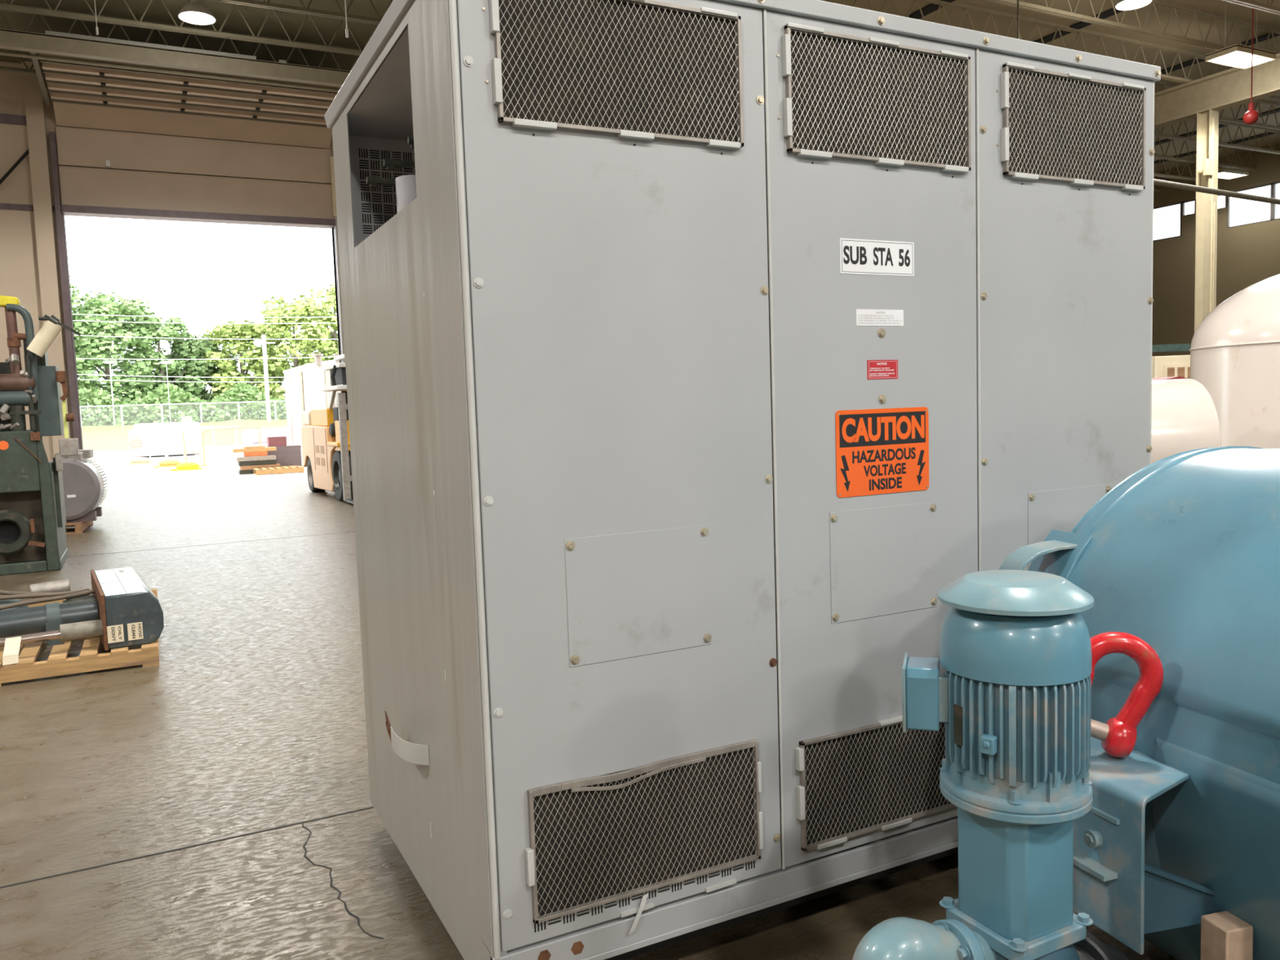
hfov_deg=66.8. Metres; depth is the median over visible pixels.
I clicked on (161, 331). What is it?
broadleaf tree
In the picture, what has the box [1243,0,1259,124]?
bell
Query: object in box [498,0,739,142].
vent
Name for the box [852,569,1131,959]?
pump
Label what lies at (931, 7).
roof truss
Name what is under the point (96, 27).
pull cord
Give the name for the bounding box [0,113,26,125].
trim
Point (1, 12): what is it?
joist
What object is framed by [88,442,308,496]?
ground
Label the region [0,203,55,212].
trim
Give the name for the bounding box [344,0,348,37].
pull cord
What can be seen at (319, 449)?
vent
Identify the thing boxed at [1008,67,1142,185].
vent
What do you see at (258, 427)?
frame
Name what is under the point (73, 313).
power line
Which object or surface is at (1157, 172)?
joist
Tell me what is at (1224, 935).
block
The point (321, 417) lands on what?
hood
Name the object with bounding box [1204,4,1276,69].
lamp
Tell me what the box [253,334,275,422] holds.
utility pole
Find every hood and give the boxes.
[310,408,333,426]
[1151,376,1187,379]
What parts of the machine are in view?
flank plate, sight glass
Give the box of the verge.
[81,413,287,451]
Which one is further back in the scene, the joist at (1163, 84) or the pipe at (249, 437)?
the pipe at (249, 437)
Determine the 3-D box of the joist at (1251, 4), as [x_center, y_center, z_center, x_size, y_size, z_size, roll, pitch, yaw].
[12.155,-8.828,17.851,24.524,0.660,0.110,-4,5,-27]
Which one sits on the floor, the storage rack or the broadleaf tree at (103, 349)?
the storage rack
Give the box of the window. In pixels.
[1153,181,1279,241]
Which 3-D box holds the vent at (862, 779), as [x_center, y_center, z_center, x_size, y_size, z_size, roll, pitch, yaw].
[0.793,0.923,3.053,0.688,0.327,0.001,-4,5,-27]
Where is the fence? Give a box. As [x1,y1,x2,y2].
[80,400,287,427]
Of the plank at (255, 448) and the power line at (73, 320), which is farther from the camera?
the power line at (73, 320)
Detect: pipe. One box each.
[241,427,288,445]
[1017,0,1279,204]
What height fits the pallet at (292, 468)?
0.160 m
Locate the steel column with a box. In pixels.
[1194,109,1218,332]
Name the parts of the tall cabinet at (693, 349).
panel, panel, corner post, panel, vent frame, access plate, vent frame, rail, panel, vent frame, vent frame, notice plate, access plate, panel, access plate, vent frame, corner post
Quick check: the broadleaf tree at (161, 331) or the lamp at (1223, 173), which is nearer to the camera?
the lamp at (1223, 173)
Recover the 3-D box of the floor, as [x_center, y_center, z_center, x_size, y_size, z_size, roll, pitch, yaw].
[6.814,0.969,7.108,45.000,0.201,41.700,-4,5,-27]
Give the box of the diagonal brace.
[0,148,28,184]
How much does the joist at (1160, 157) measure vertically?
0.660 m
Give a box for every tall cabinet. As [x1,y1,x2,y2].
[324,0,1160,959]
[1151,355,1190,378]
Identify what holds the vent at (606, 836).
attached to the tall cabinet at (693, 349)
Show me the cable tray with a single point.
(51, 33)
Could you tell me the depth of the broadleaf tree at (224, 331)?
96.12 m
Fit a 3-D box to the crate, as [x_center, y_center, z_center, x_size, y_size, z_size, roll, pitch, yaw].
[-10.585,-0.650,28.816,0.950,0.720,0.500,-4,5,-27]
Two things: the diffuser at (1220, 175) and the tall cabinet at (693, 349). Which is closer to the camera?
the tall cabinet at (693, 349)
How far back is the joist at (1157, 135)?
27.48 m
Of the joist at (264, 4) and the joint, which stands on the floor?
the joint
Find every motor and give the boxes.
[0,567,164,665]
[48,448,109,522]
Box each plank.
[231,445,276,453]
[235,454,275,461]
[237,459,276,466]
[238,469,253,474]
[240,463,279,470]
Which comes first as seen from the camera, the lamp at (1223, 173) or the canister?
the canister
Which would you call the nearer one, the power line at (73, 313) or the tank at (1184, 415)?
the tank at (1184, 415)
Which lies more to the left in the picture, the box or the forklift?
the box
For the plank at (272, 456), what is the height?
0.116 m
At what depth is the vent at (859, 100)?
2.88 m
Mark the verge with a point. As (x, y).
(116, 437)
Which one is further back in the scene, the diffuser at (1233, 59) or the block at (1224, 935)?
the diffuser at (1233, 59)
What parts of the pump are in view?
pump casing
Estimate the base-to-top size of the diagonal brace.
2.432 m
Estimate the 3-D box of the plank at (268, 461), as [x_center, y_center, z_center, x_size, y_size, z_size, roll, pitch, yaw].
[-10.981,-0.500,27.835,1.000,0.126,0.500,-4,5,-27]
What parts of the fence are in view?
post, post, rail, post, post, post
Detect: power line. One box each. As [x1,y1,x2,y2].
[72,313,337,317]
[72,320,337,324]
[74,334,337,339]
[75,356,333,359]
[76,373,284,377]
[77,378,270,382]
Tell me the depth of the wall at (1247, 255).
31.82 m
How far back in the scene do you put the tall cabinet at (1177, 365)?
9.85 m
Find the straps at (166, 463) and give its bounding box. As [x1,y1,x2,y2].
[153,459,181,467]
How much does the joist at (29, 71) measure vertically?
0.660 m
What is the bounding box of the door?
[30,52,345,449]
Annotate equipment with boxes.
[128,416,202,457]
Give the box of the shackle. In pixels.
[1090,631,1164,757]
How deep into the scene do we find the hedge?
88.79 m
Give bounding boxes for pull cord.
[93,0,98,35]
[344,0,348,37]
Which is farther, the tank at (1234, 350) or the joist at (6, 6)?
the joist at (6, 6)
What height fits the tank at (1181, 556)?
1.500 m
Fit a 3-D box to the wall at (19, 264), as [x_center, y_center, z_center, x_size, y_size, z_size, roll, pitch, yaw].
[-2.792,-4.761,25.203,45.000,8.950,0.250,-4,5,-27]
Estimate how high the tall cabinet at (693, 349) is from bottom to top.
2.785 m
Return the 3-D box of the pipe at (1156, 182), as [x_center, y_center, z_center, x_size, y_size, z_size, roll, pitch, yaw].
[12.047,-6.732,18.470,24.393,3.628,0.100,-4,5,-27]
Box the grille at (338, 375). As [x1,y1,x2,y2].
[329,364,346,386]
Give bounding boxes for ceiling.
[0,0,1279,171]
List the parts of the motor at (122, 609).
motor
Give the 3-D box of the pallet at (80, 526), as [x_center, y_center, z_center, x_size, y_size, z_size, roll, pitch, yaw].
[-9.245,0.723,14.628,1.610,0.150,1.300,-4,5,-23]
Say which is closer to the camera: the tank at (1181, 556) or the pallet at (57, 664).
the tank at (1181, 556)
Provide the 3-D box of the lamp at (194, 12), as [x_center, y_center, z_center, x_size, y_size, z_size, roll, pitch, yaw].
[-7.069,-7.820,15.420,0.540,0.940,0.540,-4,5,-27]
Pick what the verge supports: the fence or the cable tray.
the fence
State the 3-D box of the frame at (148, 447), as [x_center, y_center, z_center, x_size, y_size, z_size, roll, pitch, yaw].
[-18.398,-1.482,38.936,2.437,1.273,0.552,-4,5,-27]
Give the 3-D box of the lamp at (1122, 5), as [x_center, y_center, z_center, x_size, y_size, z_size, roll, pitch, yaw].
[8.189,-8.384,16.097,0.540,0.940,0.540,-4,5,-27]
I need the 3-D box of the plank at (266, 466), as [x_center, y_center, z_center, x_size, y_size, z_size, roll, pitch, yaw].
[-10.915,-0.381,27.876,1.040,0.116,0.500,-4,5,-27]
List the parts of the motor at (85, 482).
ribbed frame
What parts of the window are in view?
infill panel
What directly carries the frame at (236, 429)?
on the ground
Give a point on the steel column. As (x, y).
(1207, 123)
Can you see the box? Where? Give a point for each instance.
(271, 441)
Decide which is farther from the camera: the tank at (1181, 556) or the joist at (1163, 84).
the joist at (1163, 84)
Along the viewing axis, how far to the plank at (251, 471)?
27.50 m
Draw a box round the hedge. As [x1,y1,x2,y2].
[78,381,287,425]
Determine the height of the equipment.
1.700 m
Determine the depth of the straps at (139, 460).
35.73 m
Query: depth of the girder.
20.99 m
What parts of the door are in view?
latch handle, guide plate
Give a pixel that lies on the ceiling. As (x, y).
(954, 15)
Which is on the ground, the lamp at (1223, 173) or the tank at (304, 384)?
the tank at (304, 384)
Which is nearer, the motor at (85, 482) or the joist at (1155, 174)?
the motor at (85, 482)
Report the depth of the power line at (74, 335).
70.08 m
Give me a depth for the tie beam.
17.21 m
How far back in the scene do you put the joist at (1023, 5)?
18.56 m
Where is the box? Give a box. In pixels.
[266,435,286,446]
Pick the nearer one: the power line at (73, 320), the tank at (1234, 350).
the tank at (1234, 350)
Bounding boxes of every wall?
[0,61,342,462]
[1151,142,1279,356]
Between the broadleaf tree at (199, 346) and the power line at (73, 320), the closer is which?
the power line at (73, 320)
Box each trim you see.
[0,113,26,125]
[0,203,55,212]
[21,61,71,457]
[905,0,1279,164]
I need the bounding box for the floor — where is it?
[0,483,1177,959]
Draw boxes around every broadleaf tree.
[69,275,101,395]
[71,289,167,422]
[111,311,208,419]
[155,333,239,420]
[201,320,288,416]
[248,294,338,399]
[288,282,338,368]
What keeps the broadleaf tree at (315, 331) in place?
on the verge
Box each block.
[243,451,267,457]
[1200,911,1253,959]
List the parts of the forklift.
driver seat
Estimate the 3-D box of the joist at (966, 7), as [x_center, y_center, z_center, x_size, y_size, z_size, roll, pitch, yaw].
[10.680,-9.011,20.731,24.524,0.660,0.110,-4,5,-27]
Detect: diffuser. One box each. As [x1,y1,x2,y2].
[179,11,213,24]
[1208,51,1271,67]
[1217,172,1245,178]
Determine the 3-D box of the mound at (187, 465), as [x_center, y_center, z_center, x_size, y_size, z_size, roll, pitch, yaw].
[-14.349,-0.433,30.672,0.900,0.256,0.400,-4,5,-27]
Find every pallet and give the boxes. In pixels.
[0,588,159,686]
[65,520,93,534]
[253,465,304,475]
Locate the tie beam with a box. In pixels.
[0,28,351,92]
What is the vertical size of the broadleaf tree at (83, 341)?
14.304 m
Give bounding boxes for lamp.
[177,0,215,25]
[1115,0,1151,10]
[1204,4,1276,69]
[1217,150,1248,179]
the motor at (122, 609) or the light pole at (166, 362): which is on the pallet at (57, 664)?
the motor at (122, 609)
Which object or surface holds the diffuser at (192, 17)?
attached to the lamp at (194, 12)
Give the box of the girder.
[1154,53,1279,128]
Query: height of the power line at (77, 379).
2.096 m
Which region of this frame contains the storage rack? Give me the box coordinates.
[1151,343,1191,352]
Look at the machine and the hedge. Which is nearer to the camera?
the machine
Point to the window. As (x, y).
(1188, 222)
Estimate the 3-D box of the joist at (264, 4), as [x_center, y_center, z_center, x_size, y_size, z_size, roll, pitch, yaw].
[-10.816,-7.707,13.452,20.524,0.660,0.110,-4,5,-27]
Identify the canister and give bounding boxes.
[26,320,62,357]
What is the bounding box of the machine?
[0,295,80,575]
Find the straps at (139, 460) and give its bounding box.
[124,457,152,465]
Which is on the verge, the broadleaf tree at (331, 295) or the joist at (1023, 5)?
the broadleaf tree at (331, 295)
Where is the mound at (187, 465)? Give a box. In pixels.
[170,462,202,471]
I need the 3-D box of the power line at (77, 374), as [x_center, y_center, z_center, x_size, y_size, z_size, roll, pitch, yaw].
[-34.210,-7.978,70.266,37.625,2.154,19.150,-4,5,-27]
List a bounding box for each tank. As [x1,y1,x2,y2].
[282,353,341,448]
[998,445,1279,959]
[1151,378,1221,463]
[1189,273,1279,448]
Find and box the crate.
[265,444,302,466]
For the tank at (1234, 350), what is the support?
on the floor
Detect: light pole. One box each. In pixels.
[102,360,116,423]
[159,360,173,421]
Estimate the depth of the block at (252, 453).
27.70 m
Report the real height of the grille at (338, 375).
0.422 m
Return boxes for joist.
[0,0,378,55]
[0,1,363,71]
[0,48,44,75]
[209,0,392,24]
[824,0,1279,101]
[984,0,1279,53]
[1153,153,1195,181]
[1153,171,1160,191]
[1154,80,1279,130]
[1154,117,1279,154]
[1154,136,1256,170]
[1221,0,1279,15]
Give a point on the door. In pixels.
(94, 97)
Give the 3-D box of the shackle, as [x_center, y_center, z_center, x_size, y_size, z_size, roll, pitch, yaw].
[1.077,0.498,2.257,0.253,0.295,0.097,-1,5,11]
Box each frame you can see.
[146,426,215,460]
[164,426,239,462]
[182,426,261,466]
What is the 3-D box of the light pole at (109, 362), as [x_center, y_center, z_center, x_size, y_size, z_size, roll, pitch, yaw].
[-45.898,-7.543,84.395,1.140,5.650,0.585,-4,5,-27]
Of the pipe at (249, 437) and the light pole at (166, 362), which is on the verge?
the light pole at (166, 362)
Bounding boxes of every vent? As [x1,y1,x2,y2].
[315,444,324,466]
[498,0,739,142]
[533,748,757,917]
[790,29,967,166]
[804,722,951,845]
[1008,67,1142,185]
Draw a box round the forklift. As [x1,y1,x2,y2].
[300,353,353,503]
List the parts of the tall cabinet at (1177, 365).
louvre frame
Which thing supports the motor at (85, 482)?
on the pallet at (80, 526)
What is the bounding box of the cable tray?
[44,30,285,62]
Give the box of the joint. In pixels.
[0,531,373,888]

